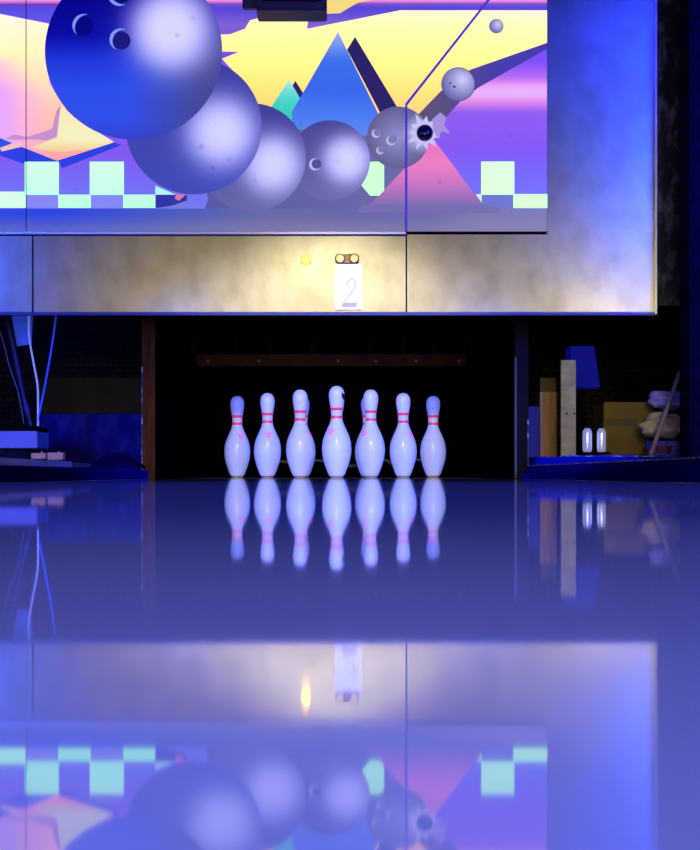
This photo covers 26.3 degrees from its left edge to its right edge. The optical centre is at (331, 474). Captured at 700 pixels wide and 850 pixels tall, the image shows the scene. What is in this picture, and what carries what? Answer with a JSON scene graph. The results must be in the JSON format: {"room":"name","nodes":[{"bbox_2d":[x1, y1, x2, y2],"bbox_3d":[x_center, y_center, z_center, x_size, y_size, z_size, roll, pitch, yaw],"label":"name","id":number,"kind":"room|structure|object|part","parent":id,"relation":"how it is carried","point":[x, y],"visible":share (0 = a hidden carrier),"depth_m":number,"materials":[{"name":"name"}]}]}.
{"room":"games hall","nodes":[
{"label":"games hall","id":0,"kind":"room"},
{"bbox_2d":[198,316,470,477],"bbox_3d":[0.013,-0.708,8.130,1.475,1.760,0.060,0,0,0],"label":"wall","id":1,"kind":"structure","parent":0,"point":[217,386],"depth_m":8.10,"materials":[{"name":"black"}]},
{"bbox_2d":[0,307,679,456],"bbox_3d":[0.000,-1.308,9.350,8.000,2.960,0.100,0,0,0],"label":"wall","id":2,"kind":"structure","parent":0,"point":[637,356],"depth_m":9.30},
{"bbox_2d":[0,477,699,849],"bbox_3d":[0.013,0.042,3.040,1.054,0.060,8.480,0,0,0],"label":"floor","id":3,"kind":"structure","parent":0,"point":[227,663],"depth_m":0.09,"materials":[{"name":"blue wood"}]},
{"bbox_2d":[224,396,249,477],"bbox_3d":[-0.442,-0.178,7.002,0.121,0.381,0.121,0,0,-28],"label":"pin","id":4,"kind":"object","parent":3,"relation":"on","point":[237,447],"visible":1,"depth_m":6.97,"materials":[{"name":"white plastic"}]},
{"bbox_2d":[254,393,280,477],"bbox_3d":[-0.290,-0.178,6.738,0.121,0.381,0.121,0,0,-10],"label":"pin","id":5,"kind":"object","parent":3,"relation":"on","point":[267,447],"visible":1,"depth_m":6.71,"materials":[{"name":"white plastic"}]},
{"bbox_2d":[286,390,313,477],"bbox_3d":[-0.137,-0.178,6.474,0.121,0.381,0.121,0,0,24],"label":"pin","id":6,"kind":"object","parent":3,"relation":"on","point":[300,445],"visible":1,"depth_m":6.44,"materials":[{"name":"white plastic"}]},
{"bbox_2d":[305,400,315,477],"bbox_3d":[-0.137,-0.178,7.002,0.121,0.381,0.121,0,0,15],"label":"pin","id":7,"kind":"object","parent":3,"relation":"on","point":[307,408],"visible":0.18,"depth_m":6.99,"materials":[{"name":"white plastic"}]},
{"bbox_2d":[322,386,350,477],"bbox_3d":[0.019,-0.178,6.210,0.121,0.381,0.121,0,0,35],"label":"pin","id":8,"kind":"object","parent":3,"relation":"on","point":[336,445],"visible":1,"depth_m":6.18,"materials":[{"name":"plastic"}]},
{"bbox_2d":[279,458,420,467],"bbox_3d":[0.073,-0.058,7.200,0.820,0.046,0.013,0,0,0],"label":"cord","id":9,"kind":"object","parent":3,"relation":"on","point":[417,459],"visible":0.29,"depth_m":7.20,"materials":[{"name":"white plastic"}]},
{"bbox_2d":[355,399,364,477],"bbox_3d":[0.167,-0.178,7.002,0.121,0.381,0.121,0,0,-20],"label":"pin","id":10,"kind":"object","parent":3,"relation":"on","point":[362,402],"visible":0.16,"depth_m":6.99,"materials":[{"name":"white plastic"}]},
{"bbox_2d":[357,390,384,477],"bbox_3d":[0.167,-0.178,6.474,0.121,0.381,0.121,0,0,42],"label":"pin","id":11,"kind":"object","parent":3,"relation":"on","point":[370,445],"visible":1,"depth_m":6.44,"materials":[{"name":"white plastic"}]},
{"bbox_2d":[390,393,416,477],"bbox_3d":[0.320,-0.178,6.738,0.121,0.381,0.121,0,0,40],"label":"pin","id":12,"kind":"object","parent":3,"relation":"on","point":[403,450],"visible":1,"depth_m":6.71,"materials":[{"name":"white plastic"}]},
{"bbox_2d":[420,396,445,477],"bbox_3d":[0.472,-0.178,7.002,0.121,0.381,0.121,0,0,20],"label":"pin","id":13,"kind":"object","parent":3,"relation":"on","point":[433,447],"visible":1,"depth_m":6.97,"materials":[{"name":"white plastic"}]},
{"bbox_2d":[680,0,699,457],"bbox_3d":[2.679,-1.308,2.330,2.641,2.960,7.060,0,0,0],"label":"wall","id":14,"kind":"structure","parent":0,"point":[689,9],"depth_m":5.71,"materials":[{"name":"blue paint"}]},
{"bbox_3d":[0.000,-2.818,4.100,8.000,0.060,10.600,0,0,0],"label":"ceiling","id":15,"kind":"structure","parent":0,"visible":0},
{"bbox_2d":[242,0,326,21],"bbox_3d":[-0.168,-2.215,5.369,0.300,1.145,0.143,0,0,0],"label":"monitor","id":16,"kind":"object","parent":15,"relation":"hanging from","point":[267,10],"visible":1,"depth_m":5.32,"materials":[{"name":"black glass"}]},
{"bbox_2d":[0,0,679,315],"bbox_3d":[-0.298,-1.719,5.959,3.386,2.168,0.105,0,0,0],"label":"masking unit","id":17,"kind":"object","parent":15,"relation":"hanging from","point":[158,157],"visible":0.98,"depth_m":5.95,"materials":[{"name":"metal"}]},
{"bbox_3d":[-1.591,-0.797,5.960,0.801,0.302,0.020,0,0,0],"label":"panel","id":18,"kind":"part","parent":17,"relation":"part of","materials":[{"name":"metal"}]},
{"bbox_3d":[-0.446,-0.797,5.960,1.476,0.302,0.020,0,0,0],"label":"panel","id":19,"kind":"part","parent":17,"relation":"part of","materials":[{"name":"paint"}]},
{"bbox_2d":[301,255,310,264],"bbox_3d":[-0.103,-0.853,5.943,0.042,0.042,0.014,0,0,0],"label":"lamp","id":20,"kind":"object","parent":17,"relation":"attached to","point":[305,259],"visible":1,"depth_m":5.95,"materials":[{"name":"yellow"}]},
{"bbox_2d":[335,253,361,309],"bbox_3d":[0.065,-0.766,5.936,0.107,0.222,0.027,0,0,0],"label":"number sign","id":21,"kind":"object","parent":17,"relation":"attached to","point":[348,273],"visible":1,"depth_m":5.94,"materials":[{"name":"white plastic"}]},
{"bbox_2d":[335,253,358,263],"bbox_3d":[0.060,-0.857,5.936,0.096,0.040,0.027,0,0,0],"label":"lamp","id":22,"kind":"object","parent":21,"relation":"attached to","point":[340,258],"depth_m":5.93,"materials":[{"name":"orange"}]},
{"bbox_3d":[0.367,-1.353,5.921,0.066,0.066,0.028,0,0,0],"label":"lock knob","id":23,"kind":"part","parent":17,"relation":"part of","materials":[{"name":"blue"}]},
{"bbox_3d":[-0.355,-1.444,5.981,3.272,1.595,0.020,0,0,0],"label":"backing panel","id":24,"kind":"part","parent":17,"relation":"part of","materials":[{"name":"black"}]},
{"bbox_3d":[0.790,-1.444,5.960,0.983,1.595,0.020,0,0,0],"label":"panel","id":25,"kind":"part","parent":17,"relation":"part of","materials":[{"name":"metal"}]},
{"bbox_3d":[1.285,-1.440,5.964,0.008,1.602,0.032,0,0,0],"label":"trim","id":26,"kind":"part","parent":17,"relation":"part of","materials":[{"name":"grey"}]},
{"bbox_3d":[1.343,-1.739,5.987,0.107,2.130,0.050,0,0,0],"label":"post","id":27,"kind":"part","parent":17,"relation":"part of","materials":[{"name":"metal"}]},
{"bbox_3d":[0.000,0.202,4.100,8.000,0.060,10.600,0,0,0],"label":"floor","id":28,"kind":"structure","parent":0,"visible":0},
{"bbox_2d":[0,479,138,482],"bbox_3d":[-0.623,0.065,2.350,0.215,0.098,7.100,0,0,0],"label":"gutter","id":29,"kind":"object","parent":28,"relation":"on","point":[127,479],"visible":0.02,"depth_m":3.92,"materials":[{"name":"plastic"}]},
{"bbox_2d":[0,465,147,481],"bbox_3d":[-0.942,0.073,2.390,0.420,0.198,7.180,0,0,0],"label":"division capping","id":30,"kind":"object","parent":28,"relation":"on","point":[8,473],"visible":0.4,"depth_m":4.15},
{"bbox_2d":[31,451,47,458],"bbox_3d":[-0.936,-0.064,4.800,0.046,0.025,0.040,0,0,0],"label":"wood block","id":31,"kind":"object","parent":30,"relation":"on","point":[41,455],"visible":1,"depth_m":4.78,"materials":[{"name":"brown wood"}]},
{"bbox_2d":[0,458,91,467],"bbox_3d":[-1.030,-0.038,2.875,0.100,0.025,6.550,0,0,0],"label":"board","id":32,"kind":"object","parent":30,"relation":"on","point":[3,461],"visible":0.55,"depth_m":5.04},
{"bbox_2d":[47,451,64,459],"bbox_3d":[-0.938,-0.067,5.100,0.054,0.031,0.040,0,0,0],"label":"wood block","id":33,"kind":"object","parent":30,"relation":"on","point":[51,456],"visible":0.98,"depth_m":5.08,"materials":[{"name":"brown wood"}]},
{"bbox_2d":[88,452,145,467],"bbox_3d":[-0.837,-0.059,5.860,0.199,0.064,0.220,0,0,0],"label":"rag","id":34,"kind":"object","parent":30,"relation":"on","point":[111,460],"visible":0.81,"depth_m":5.78,"materials":[{"name":"blue fabric"}]},
{"bbox_2d":[141,316,197,478],"bbox_3d":[-0.760,-0.628,7.199,0.056,1.600,2.003,0,0,0],"label":"kickback","id":35,"kind":"object","parent":28,"relation":"on","point":[169,374],"visible":0.4,"depth_m":6.76,"materials":[{"name":"black wood"}]},
{"bbox_2d":[190,316,475,366],"bbox_3d":[0.005,-0.735,7.541,1.440,0.380,0.098,0,0,0],"label":"machine","id":36,"kind":"object","parent":35,"relation":"attached to","point":[202,360],"visible":0.94,"depth_m":7.52,"materials":[{"name":"brown metal"}]},
{"bbox_3d":[-0.695,-0.760,7.525,0.030,0.330,0.050,0,0,0],"label":"frame post","id":37,"kind":"part","parent":36,"relation":"part of","materials":[{"name":"black metal"}]},
{"bbox_3d":[0.005,-0.780,7.570,1.440,0.020,0.040,0,0,0],"label":"rail","id":38,"kind":"part","parent":36,"relation":"part of","materials":[{"name":"black metal"}]},
{"bbox_3d":[0.005,-0.700,7.570,1.440,0.030,0.040,0,0,0],"label":"rail","id":39,"kind":"part","parent":36,"relation":"part of","materials":[{"name":"black metal"}]},
{"bbox_3d":[0.705,-0.760,7.525,0.030,0.330,0.050,0,0,0],"label":"frame post","id":40,"kind":"part","parent":36,"relation":"part of","materials":[{"name":"black metal"}]},
{"bbox_2d":[471,316,528,478],"bbox_3d":[0.784,-0.628,7.198,0.058,1.600,2.004,0,0,0],"label":"kickback","id":41,"kind":"object","parent":28,"relation":"on","point":[499,367],"visible":0.55,"depth_m":6.79,"materials":[{"name":"black wood"}]},
{"bbox_2d":[529,457,679,464],"bbox_3d":[1.559,0.049,6.535,1.482,0.246,1.030,0,0,0],"label":"ledge","id":42,"kind":"object","parent":28,"relation":"on","point":[532,460],"visible":0.12,"depth_m":6.02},
{"bbox_2d":[528,378,556,456],"bbox_3d":[0.889,-0.242,6.385,0.127,0.338,0.070,0,0,0],"label":"wooden post","id":43,"kind":"object","parent":42,"relation":"on","point":[542,419],"visible":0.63,"depth_m":6.35,"materials":[{"name":"brown wood"}]},
{"bbox_2d":[560,360,575,455],"bbox_3d":[0.981,-0.275,6.229,0.062,0.403,0.021,0,0,0],"label":"metal post","id":44,"kind":"object","parent":42,"relation":"on","point":[567,367],"visible":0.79,"depth_m":6.22,"materials":[{"name":"grey metal"}]},
{"bbox_2d":[566,346,599,454],"bbox_3d":[1.115,-0.327,6.695,0.128,0.506,0.190,0,0,0],"label":"lamp","id":45,"kind":"object","parent":42,"relation":"on","point":[587,377],"visible":0.71,"depth_m":6.60,"materials":[{"name":"plastic"}]},
{"bbox_2d":[566,346,599,388],"bbox_3d":[1.115,-0.477,6.675,0.128,0.180,0.150,0,0,0],"label":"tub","id":46,"kind":"object","parent":45,"relation":"in","point":[587,377],"depth_m":6.60,"materials":[{"name":"blue plastic"}]},
{"bbox_2d":[579,452,610,454],"bbox_3d":[1.113,-0.085,6.350,0.118,0.023,0.100,0,0,0],"label":"stand","id":47,"kind":"object","parent":42,"relation":"on","point":[580,453],"visible":0.8,"depth_m":6.30,"materials":[{"name":"black"}]},
{"bbox_2d":[582,426,591,451],"bbox_3d":[1.081,-0.151,6.350,0.040,0.110,0.040,0,0,0],"label":"can","id":48,"kind":"object","parent":47,"relation":"on","point":[587,433],"visible":1,"depth_m":6.33,"materials":[{"name":"silver metal"}]},
{"bbox_2d":[597,426,605,451],"bbox_3d":[1.140,-0.151,6.350,0.038,0.110,0.038,0,0,0],"label":"can","id":49,"kind":"object","parent":47,"relation":"on","point":[601,433],"visible":0.98,"depth_m":6.33,"materials":[{"name":"silver metal"}]},
{"bbox_2d":[558,455,679,456],"bbox_3d":[1.166,-0.077,6.065,0.492,0.008,0.070,0,0,0],"label":"dirt","id":50,"kind":"object","parent":42,"relation":"on","point":[564,455],"visible":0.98,"depth_m":6.03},
{"bbox_2d":[594,402,653,454],"bbox_3d":[1.311,-0.198,6.749,0.221,0.248,0.262,0,0,0],"label":"cardboard box","id":51,"kind":"object","parent":42,"relation":"on","point":[620,421],"visible":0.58,"depth_m":6.62,"materials":[{"name":"brown cardboard"}]},
{"bbox_2d":[646,441,679,455],"bbox_3d":[1.421,-0.108,6.420,0.154,0.070,0.154,0,0,0],"label":"paint bucket","id":52,"kind":"object","parent":42,"relation":"on","point":[663,447],"visible":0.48,"depth_m":6.36,"materials":[{"name":"blue plastic"}]},
{"bbox_2d":[638,411,679,438],"bbox_3d":[1.421,-0.212,6.421,0.194,0.119,0.154,0,0,-33],"label":"bag","id":53,"kind":"object","parent":52,"relation":"on","point":[671,428],"visible":0.77,"depth_m":6.38,"materials":[{"name":"beige fabric"}]},
{"bbox_2d":[648,391,679,410],"bbox_3d":[1.454,-0.319,6.460,0.188,0.085,0.132,0,0,0],"label":"bag","id":54,"kind":"object","parent":53,"relation":"on","point":[658,399],"visible":0.6,"depth_m":6.42,"materials":[{"name":"fabric"}]},
{"bbox_2d":[655,445,671,452],"bbox_3d":[1.405,-0.108,6.356,0.069,0.034,0.013,0,0,14],"label":"print","id":55,"kind":"object","parent":52,"relation":"attached to","point":[659,448],"depth_m":6.35},
{"bbox_2d":[648,371,679,454],"bbox_3d":[1.375,-0.248,6.200,0.144,0.362,0.018,0,0,0],"label":"handle","id":56,"kind":"object","parent":42,"relation":"on","point":[674,387],"visible":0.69,"depth_m":6.19,"materials":[{"name":"brown wood"}]},
{"bbox_2d":[534,479,685,482],"bbox_3d":[0.648,0.065,2.350,0.215,0.098,7.100,0,0,0],"label":"gutter","id":57,"kind":"object","parent":28,"relation":"on","point":[534,479],"visible":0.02,"depth_m":3.83,"materials":[{"name":"plastic"}]},
{"bbox_2d":[522,471,699,482],"bbox_3d":[1.008,0.082,2.400,0.500,0.180,7.200,0,0,0],"label":"division capping","id":58,"kind":"object","parent":28,"relation":"on","point":[667,476],"visible":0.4,"depth_m":3.89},
{"bbox_2d":[527,457,699,472],"bbox_3d":[0.988,-0.024,2.400,0.420,0.031,7.200,0,0,0],"label":"rail","id":59,"kind":"object","parent":58,"relation":"on","point":[685,463],"visible":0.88,"depth_m":3.96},
{"bbox_3d":[-1.370,0.070,6.500,1.160,0.205,0.900,0,0,0],"label":"ledge","id":60,"kind":"object","parent":28,"relation":"on","visible":0},
{"bbox_2d":[0,449,40,459],"bbox_3d":[-1.441,-0.072,6.350,0.384,0.078,0.300,0,0,0],"label":"pad","id":61,"kind":"object","parent":60,"relation":"on","point":[10,453],"visible":0.43,"depth_m":6.22,"materials":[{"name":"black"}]},
{"bbox_2d":[0,427,48,448],"bbox_3d":[-1.431,-0.156,6.380,0.410,0.088,0.266,0,0,0],"label":"equipment box","id":62,"kind":"object","parent":61,"relation":"on","point":[10,437],"visible":1,"depth_m":6.25,"materials":[{"name":"purple plastic"}]},
{"bbox_2d":[0,332,23,423],"bbox_3d":[-1.354,-0.456,6.270,0.137,0.486,0.003,0,0,0],"label":"cable","id":63,"kind":"object","parent":62,"relation":"attached to","point":[0,332],"visible":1,"depth_m":6.27,"materials":[{"name":"grey plastic"}]},
{"bbox_2d":[3,316,33,426],"bbox_3d":[-1.321,-0.472,6.324,0.139,0.538,0.075,0,0,0],"label":"bracket","id":64,"kind":"object","parent":62,"relation":"on","point":[20,323],"visible":0.82,"depth_m":6.29,"materials":[{"name":"blue plastic"}]},
{"bbox_3d":[-1.317,-0.643,6.356,0.102,0.195,0.012,0,0,0],"label":"plate","id":65,"kind":"part","parent":64,"relation":"part of","materials":[{"name":"blue plastic"}]},
{"bbox_3d":[-1.431,-0.192,6.380,0.410,0.017,0.266,0,0,0],"label":"lid","id":66,"kind":"part","parent":62,"relation":"part of","materials":[{"name":"black"}]},
{"bbox_2d":[28,316,38,425],"bbox_3d":[-1.248,-0.452,6.270,0.047,0.493,0.008,0,0,0],"label":"cable","id":67,"kind":"object","parent":62,"relation":"attached to","point":[28,316],"visible":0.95,"depth_m":6.27,"materials":[{"name":"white plastic"}]},
{"bbox_2d":[36,316,56,424],"bbox_3d":[-1.191,-0.453,6.270,0.092,0.490,0.008,0,0,0],"label":"cable","id":68,"kind":"object","parent":62,"relation":"attached to","point":[55,316],"visible":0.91,"depth_m":6.27,"materials":[{"name":"blue plastic"}]},
{"bbox_2d":[38,378,140,463],"bbox_3d":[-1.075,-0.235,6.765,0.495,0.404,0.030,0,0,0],"label":"cardboard box","id":69,"kind":"object","parent":60,"relation":"on","point":[86,419],"visible":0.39,"depth_m":6.75,"materials":[{"name":"cardboard"}]}
]}

